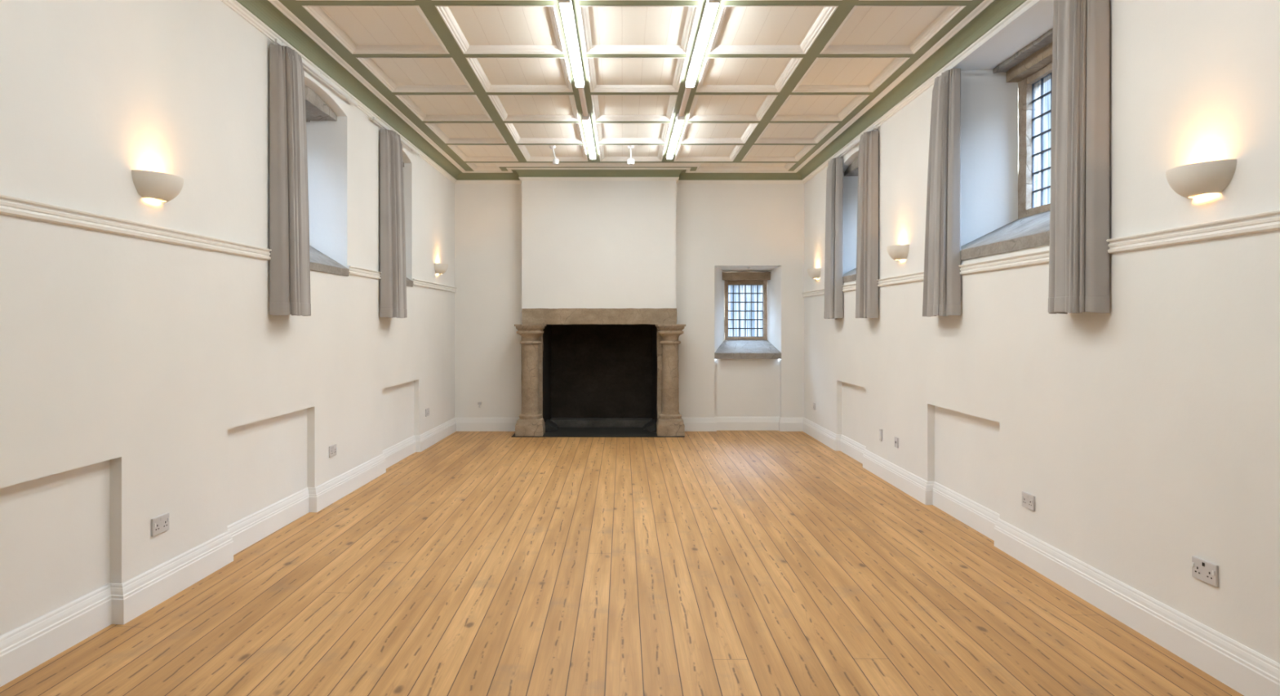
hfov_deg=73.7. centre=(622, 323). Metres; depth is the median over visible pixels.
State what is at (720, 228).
wall
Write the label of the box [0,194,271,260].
trim
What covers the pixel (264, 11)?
trim
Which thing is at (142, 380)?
wall
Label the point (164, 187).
wall sconce
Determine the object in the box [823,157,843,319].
curtain
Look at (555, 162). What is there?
ceiling spotlight
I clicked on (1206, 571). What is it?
wall socket
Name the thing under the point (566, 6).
fluorescent light
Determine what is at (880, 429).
outlet
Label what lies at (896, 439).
wall socket
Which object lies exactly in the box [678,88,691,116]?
cable trunking
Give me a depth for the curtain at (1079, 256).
4.18 m
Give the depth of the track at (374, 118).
8.29 m
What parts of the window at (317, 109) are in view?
sill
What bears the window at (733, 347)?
in the wall at (720, 228)
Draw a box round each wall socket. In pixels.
[151,512,169,537]
[328,444,337,457]
[425,408,429,417]
[894,436,898,448]
[1021,491,1035,511]
[1191,555,1218,587]
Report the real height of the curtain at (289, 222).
1.724 m
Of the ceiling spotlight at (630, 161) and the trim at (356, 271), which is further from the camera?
the ceiling spotlight at (630, 161)
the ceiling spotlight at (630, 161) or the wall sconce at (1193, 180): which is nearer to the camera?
the wall sconce at (1193, 180)
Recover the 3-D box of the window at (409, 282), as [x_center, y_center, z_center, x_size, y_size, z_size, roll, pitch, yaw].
[-2.492,-1.097,8.470,0.578,1.428,1.019,0,0,1]
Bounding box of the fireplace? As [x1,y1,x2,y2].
[511,308,685,437]
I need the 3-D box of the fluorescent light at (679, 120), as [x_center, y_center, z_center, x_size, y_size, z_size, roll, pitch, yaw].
[0.543,-1.929,8.920,0.078,0.055,1.960,0,0,0]
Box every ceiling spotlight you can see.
[549,145,559,164]
[626,145,634,164]
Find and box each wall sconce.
[131,169,183,202]
[434,263,448,274]
[807,267,821,279]
[886,244,909,260]
[1165,159,1236,198]
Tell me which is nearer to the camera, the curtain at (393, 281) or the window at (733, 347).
the curtain at (393, 281)
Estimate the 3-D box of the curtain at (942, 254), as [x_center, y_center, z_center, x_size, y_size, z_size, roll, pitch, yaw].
[2.279,-0.913,6.160,0.145,1.724,0.468,0,0,0]
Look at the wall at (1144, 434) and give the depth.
4.05 m
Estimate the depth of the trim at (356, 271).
7.30 m
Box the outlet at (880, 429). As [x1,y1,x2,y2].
[879,428,882,441]
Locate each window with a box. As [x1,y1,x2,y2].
[304,84,349,275]
[402,160,413,287]
[714,271,781,359]
[842,156,858,282]
[960,27,1053,261]
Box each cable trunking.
[577,88,587,116]
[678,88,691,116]
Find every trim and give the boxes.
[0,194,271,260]
[220,0,1042,183]
[235,0,1026,180]
[346,266,381,279]
[412,279,457,293]
[802,209,1279,297]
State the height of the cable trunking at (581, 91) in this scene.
0.030 m
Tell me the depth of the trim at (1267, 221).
3.78 m
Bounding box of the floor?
[0,431,1244,695]
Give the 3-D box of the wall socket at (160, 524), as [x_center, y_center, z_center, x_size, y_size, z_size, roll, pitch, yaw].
[-2.264,0.985,4.181,0.016,0.086,0.146,0,0,1]
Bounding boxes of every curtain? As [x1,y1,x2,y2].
[269,44,311,315]
[379,128,407,318]
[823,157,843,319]
[855,130,878,318]
[922,68,960,316]
[1048,0,1110,314]
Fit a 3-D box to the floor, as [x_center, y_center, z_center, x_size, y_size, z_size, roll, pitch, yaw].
[0.001,1.402,4.065,4.963,0.200,14.330,0,0,0]
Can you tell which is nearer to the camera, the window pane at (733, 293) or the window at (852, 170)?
the window at (852, 170)
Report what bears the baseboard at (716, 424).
attached to the wall at (720, 228)
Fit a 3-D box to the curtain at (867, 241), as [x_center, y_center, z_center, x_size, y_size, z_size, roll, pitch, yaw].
[2.274,-0.913,8.020,0.154,1.724,0.368,0,0,0]
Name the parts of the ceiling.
panel moulding, coffer panel, panel moulding, coffer panel, panel moulding, coffer panel, panel moulding, coffer panel, panel moulding, coffer panel, panel moulding, coffer panel, panel moulding, coffer panel, panel moulding, coffer panel, panel moulding, coffer panel, panel moulding, coffer panel, coffer panel, panel moulding, coffer panel, panel moulding, coffer panel, coffer panel, panel moulding, coffer panel, panel moulding, panel moulding, coffer panel, panel moulding, coffer panel, panel moulding, coffer panel, panel moulding, coffer panel, panel moulding, coffer panel, panel moulding, coffer panel, panel moulding, coffer panel, panel moulding, coffer panel, panel moulding, coffer panel, panel moulding, coffer panel, panel moulding, coffer panel, panel moulding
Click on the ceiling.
(491, 83)
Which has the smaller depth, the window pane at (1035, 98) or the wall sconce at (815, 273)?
the window pane at (1035, 98)
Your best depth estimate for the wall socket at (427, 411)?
9.58 m
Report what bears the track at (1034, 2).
attached to the wall at (1144, 434)
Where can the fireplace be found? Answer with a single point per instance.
(586, 372)
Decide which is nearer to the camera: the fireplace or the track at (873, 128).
the track at (873, 128)
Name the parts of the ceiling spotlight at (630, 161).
ceiling plate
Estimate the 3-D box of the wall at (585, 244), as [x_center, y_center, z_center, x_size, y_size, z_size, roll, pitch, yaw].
[-0.302,-1.119,10.995,1.969,1.875,0.230,0,0,0]
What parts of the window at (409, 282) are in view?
sill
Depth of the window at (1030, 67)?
5.83 m
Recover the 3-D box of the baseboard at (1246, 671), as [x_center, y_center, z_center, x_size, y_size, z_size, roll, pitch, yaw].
[2.378,1.313,4.055,0.079,0.178,14.110,0,0,0]
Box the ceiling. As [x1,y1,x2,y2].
[278,0,983,171]
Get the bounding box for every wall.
[0,0,454,635]
[454,183,804,417]
[521,181,675,308]
[804,0,1279,663]
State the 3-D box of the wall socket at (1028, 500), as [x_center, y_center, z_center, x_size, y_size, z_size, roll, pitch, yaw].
[2.355,1.032,4.957,0.016,0.086,0.146,0,0,0]
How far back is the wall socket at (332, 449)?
6.56 m
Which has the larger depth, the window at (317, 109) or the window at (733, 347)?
the window at (733, 347)
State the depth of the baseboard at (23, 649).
4.34 m
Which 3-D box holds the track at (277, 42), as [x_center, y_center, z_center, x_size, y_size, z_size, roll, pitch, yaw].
[-2.216,-1.806,6.220,0.061,0.036,1.600,0,0,1]
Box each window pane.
[728,284,763,337]
[1031,71,1052,208]
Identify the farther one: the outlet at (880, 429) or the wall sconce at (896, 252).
the outlet at (880, 429)
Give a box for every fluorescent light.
[558,0,584,88]
[581,113,595,159]
[666,113,684,159]
[684,0,720,88]
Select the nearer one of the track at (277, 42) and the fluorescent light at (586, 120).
the track at (277, 42)
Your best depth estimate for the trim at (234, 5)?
7.47 m
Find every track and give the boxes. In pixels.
[275,38,358,106]
[371,116,419,155]
[833,125,877,158]
[935,0,1041,78]
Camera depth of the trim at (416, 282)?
9.84 m
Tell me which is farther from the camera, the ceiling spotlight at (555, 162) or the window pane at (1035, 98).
the ceiling spotlight at (555, 162)
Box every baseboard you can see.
[0,417,519,687]
[681,417,803,431]
[802,417,1279,695]
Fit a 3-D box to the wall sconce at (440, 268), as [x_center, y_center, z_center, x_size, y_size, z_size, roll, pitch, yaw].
[-2.136,-0.646,10.119,0.125,0.115,0.340,0,0,1]
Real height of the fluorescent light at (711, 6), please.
0.055 m
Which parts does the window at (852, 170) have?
sill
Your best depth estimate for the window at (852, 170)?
9.03 m

